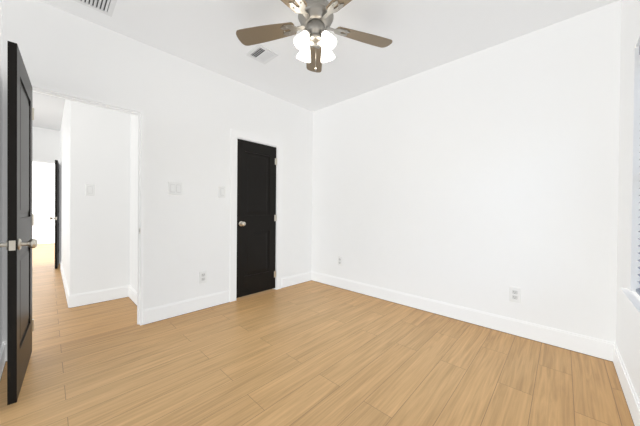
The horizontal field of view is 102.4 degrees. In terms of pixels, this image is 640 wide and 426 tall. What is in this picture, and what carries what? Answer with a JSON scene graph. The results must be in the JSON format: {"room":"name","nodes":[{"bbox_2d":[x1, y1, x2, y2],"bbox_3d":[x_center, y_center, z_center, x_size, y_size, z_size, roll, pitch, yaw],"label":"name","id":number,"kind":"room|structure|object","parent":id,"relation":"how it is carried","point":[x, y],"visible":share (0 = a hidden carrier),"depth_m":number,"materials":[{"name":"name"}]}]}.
{"room":"empty bedroom","nodes":[
{"label":"empty bedroom","id":0,"kind":"room"},
{"bbox_2d":[0,0,2,348],"bbox_3d":[-1.169,-0.261,0.710,3.288,2.750,0.120,1,1,43],"label":"wall","id":1,"kind":"structure","parent":0,"point":[1,170],"depth_m":1.83,"materials":[{"name":"white paint"}]},
{"bbox_2d":[0,341,6,379],"bbox_3d":[-1.129,1.042,0.774,3.288,0.145,0.030,1,1,43],"label":"baseboard","id":2,"kind":"structure","parent":1,"relation":"attached to","point":[3,351],"depth_m":1.81,"materials":[{"name":"white wood"}]},
{"bbox_2d":[0,41,37,404],"bbox_3d":[-1.984,0.057,1.712,0.185,2.035,0.744,0,1,-44],"label":"entry door","id":3,"kind":"structure","parent":1,"relation":"in","point":[20,244],"depth_m":1.50,"materials":[{"name":"black paint"}]},
{"bbox_2d":[32,162,54,239],"bbox_3d":[-9.009,-0.380,8.274,0.100,2.750,2.070,1,1,43],"label":"wall","id":4,"kind":"structure","parent":0,"point":[43,193],"depth_m":8.29,"materials":[{"name":"white paint"}]},
{"bbox_2d":[37,239,54,243],"bbox_3d":[-8.983,0.923,8.240,0.015,0.145,2.100,1,1,43],"label":"baseboard","id":5,"kind":"structure","parent":4,"relation":"attached to","point":[42,241],"depth_m":8.34,"materials":[{"name":"white wood"}]},
{"bbox_2d":[32,126,59,262],"bbox_3d":[-5.761,-0.330,5.029,0.120,2.750,0.953,1,1,43],"label":"wall","id":6,"kind":"structure","parent":0,"point":[45,144],"depth_m":5.18,"materials":[{"name":"white paint"}]},
{"bbox_2d":[32,159,54,163],"bbox_3d":[-5.711,-0.035,5.086,0.152,2.161,0.887,1,1,43],"label":"door frame","id":7,"kind":"structure","parent":6,"relation":"attached to","point":[42,161],"depth_m":5.16,"materials":[{"name":"white wood"}]},
{"bbox_2d":[60,99,137,294],"bbox_3d":[-3.529,-0.304,4.042,4.480,2.750,0.677,1,1,43],"label":"wall","id":8,"kind":"structure","parent":0,"point":[98,230],"depth_m":2.41,"materials":[{"name":"white paint"}]},
{"bbox_2d":[49,160,59,268],"bbox_3d":[-5.189,0.023,5.026,0.110,2.030,0.703,0,1,-43],"label":"door","id":9,"kind":"structure","parent":8,"relation":"in","point":[56,218],"depth_m":4.81,"materials":[{"name":"black paint"}]},
{"bbox_2d":[60,262,69,307],"bbox_3d":[-3.853,0.997,3.871,2.755,0.145,0.015,1,1,43],"label":"baseboard","id":10,"kind":"structure","parent":8,"relation":"attached to","point":[66,289],"depth_m":3.40,"materials":[{"name":"white wood"}]},
{"bbox_2d":[85,184,94,195],"bbox_3d":[-2.725,-0.273,3.048,0.016,0.139,0.083,1,1,43],"label":"light switch","id":11,"kind":"object","parent":8,"relation":"attached to","point":[89,189],"visible":1,"depth_m":3.05,"materials":[{"name":"white plastic"}]},
{"bbox_2d":[70,286,126,307],"bbox_3d":[-2.672,1.012,3.126,0.015,0.145,0.510,1,1,43],"label":"baseboard","id":12,"kind":"structure","parent":8,"relation":"attached to","point":[88,298],"depth_m":3.10,"materials":[{"name":"white wood"}]},
{"bbox_2d":[127,285,136,305],"bbox_3d":[-2.124,1.018,3.003,0.980,0.145,0.015,1,1,43],"label":"baseboard","id":13,"kind":"structure","parent":8,"relation":"attached to","point":[131,293],"depth_m":3.17,"materials":[{"name":"white wood"}]},
{"bbox_2d":[3,0,312,341],"bbox_3d":[-1.457,-0.278,2.887,0.120,2.750,3.990,1,1,43],"label":"wall","id":14,"kind":"structure","parent":0,"point":[194,114],"depth_m":2.73,"materials":[{"name":"white paint"}]},
{"bbox_2d":[31,84,142,325],"bbox_3d":[-2.046,0.029,2.278,0.140,2.133,0.862,1,1,43],"label":"door frame","id":15,"kind":"structure","parent":14,"relation":"attached to","point":[68,96],"depth_m":2.50,"materials":[{"name":"white wood"}]},
{"bbox_2d":[168,181,182,194],"bbox_3d":[-1.524,-0.259,2.717,0.016,0.139,0.139,1,1,43],"label":"double light switch","id":16,"kind":"object","parent":14,"relation":"attached to","point":[175,188],"visible":1,"depth_m":2.72,"materials":[{"name":"white plastic"}]},
{"bbox_2d":[143,290,228,324],"bbox_3d":[-1.428,1.025,2.841,0.015,0.145,0.886,1,1,43],"label":"baseboard","id":17,"kind":"structure","parent":14,"relation":"attached to","point":[159,313],"depth_m":2.78,"materials":[{"name":"white wood"}]},
{"bbox_2d":[199,270,206,283],"bbox_3d":[-1.335,0.732,2.938,0.010,0.139,0.084,1,1,43],"label":"electrical outlet","id":18,"kind":"object","parent":14,"relation":"attached to","point":[202,276],"visible":1,"depth_m":2.93,"materials":[{"name":"white plastic"}]},
{"bbox_2d":[219,186,224,197],"bbox_3d":[-1.174,-0.253,3.089,0.016,0.139,0.083,1,1,43],"label":"light switch","id":19,"kind":"object","parent":14,"relation":"attached to","point":[221,191],"visible":1,"depth_m":3.08,"materials":[{"name":"white plastic"}]},
{"bbox_2d":[229,129,281,301],"bbox_3d":[-0.861,0.033,3.482,0.208,2.131,0.794,1,1,43],"label":"door frame","id":20,"kind":"structure","parent":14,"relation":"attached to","point":[236,135],"depth_m":3.43,"materials":[{"name":"white wood"}]},
{"bbox_2d":[281,271,311,287],"bbox_3d":[-0.352,1.027,3.980,0.015,0.145,0.602,1,1,43],"label":"baseboard","id":21,"kind":"structure","parent":14,"relation":"attached to","point":[304,277],"depth_m":3.96,"materials":[{"name":"white wood"}]},
{"bbox_2d":[0,243,633,425],"bbox_3d":[-3.736,1.115,4.707,12.898,0.100,4.570,1,1,43],"label":"floor","id":22,"kind":"structure","parent":0,"point":[311,353],"depth_m":1.84,"materials":[{"name":"brown wood"}]},
{"bbox_2d":[32,0,617,130],"bbox_3d":[-3.711,-1.733,4.688,12.898,0.104,4.570,1,1,43],"label":"ceiling","id":23,"kind":"structure","parent":0,"point":[424,35],"depth_m":2.35,"materials":[{"name":"paint"}]},
{"bbox_2d":[74,0,116,16],"bbox_3d":[-1.740,-1.642,1.888,0.374,0.014,0.379,1,1,43],"label":"ceiling vent","id":24,"kind":"object","parent":23,"relation":"in","point":[106,7],"visible":1,"depth_m":2.03,"materials":[{"name":"white metal"}]},
{"bbox_2d":[246,44,277,63],"bbox_3d":[-0.600,-1.638,2.666,0.244,0.012,0.235,1,1,43],"label":"ceiling vent","id":25,"kind":"object","parent":23,"relation":"in","point":[261,54],"visible":1,"depth_m":2.65,"materials":[{"name":"white metal"}]},
{"bbox_2d":[236,0,391,72],"bbox_3d":[-0.028,-1.374,1.907,1.259,0.520,1.264,1,1,43],"label":"fan","id":26,"kind":"object","parent":23,"relation":"hanging from","point":[315,41],"visible":1,"depth_m":1.97,"materials":[{"name":"brown wood"}]},
{"bbox_2d":[312,0,620,342],"bbox_3d":[0.842,-0.261,3.378,4.348,2.750,0.120,1,1,43],"label":"wall","id":27,"kind":"structure","parent":0,"point":[483,180],"depth_m":2.50,"materials":[{"name":"white paint"}]},
{"bbox_2d":[338,256,341,265],"bbox_3d":[0.293,0.711,3.806,0.084,0.139,0.010,1,1,43],"label":"electrical outlet","id":28,"kind":"object","parent":27,"relation":"attached to","point":[339,260],"visible":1,"depth_m":3.80,"materials":[{"name":"white plastic"}]},
{"bbox_2d":[312,271,607,360],"bbox_3d":[1.053,1.045,3.084,3.288,0.145,0.015,1,1,43],"label":"baseboard","id":29,"kind":"structure","parent":27,"relation":"attached to","point":[594,347],"depth_m":2.53,"materials":[{"name":"white wood"}]},
{"bbox_2d":[509,286,520,302],"bbox_3d":[1.803,0.756,2.379,0.084,0.139,0.010,1,1,43],"label":"electrical outlet","id":30,"kind":"object","parent":27,"relation":"attached to","point":[514,294],"visible":1,"depth_m":2.38,"materials":[{"name":"white plastic"}]},
{"bbox_2d":[616,0,639,400],"bbox_3d":[1.183,-0.240,0.690,0.160,2.750,3.320,1,1,43],"label":"wall","id":31,"kind":"structure","parent":0,"point":[627,324],"depth_m":1.63,"materials":[{"name":"white paint"}]},
{"bbox_2d":[608,341,639,425],"bbox_3d":[1.153,1.061,0.806,0.015,0.145,3.150,1,1,43],"label":"baseboard","id":32,"kind":"structure","parent":31,"relation":"attached to","point":[633,403],"depth_m":1.57,"materials":[{"name":"white wood"}]},
{"bbox_2d":[620,288,639,325],"bbox_3d":[1.387,0.524,0.994,0.125,0.099,1.665,1,1,43],"label":"sill","id":33,"kind":"structure","parent":31,"relation":"attached to","point":[632,302],"depth_m":1.43,"materials":[{"name":"white wood"}]},
{"bbox_3d":[1.461,-0.259,0.926,0.060,1.470,1.505,1,1,43],"label":"window","id":34,"kind":"structure","parent":0,"visible":0},
{"bbox_2d":[636,46,639,295],"bbox_3d":[1.407,-0.261,0.977,0.056,1.464,1.493,1,1,43],"label":"window blinds","id":35,"kind":"object","parent":34,"relation":"attached to","point":[638,291],"visible":1,"depth_m":1.52,"materials":[{"name":"grey"}]}
]}

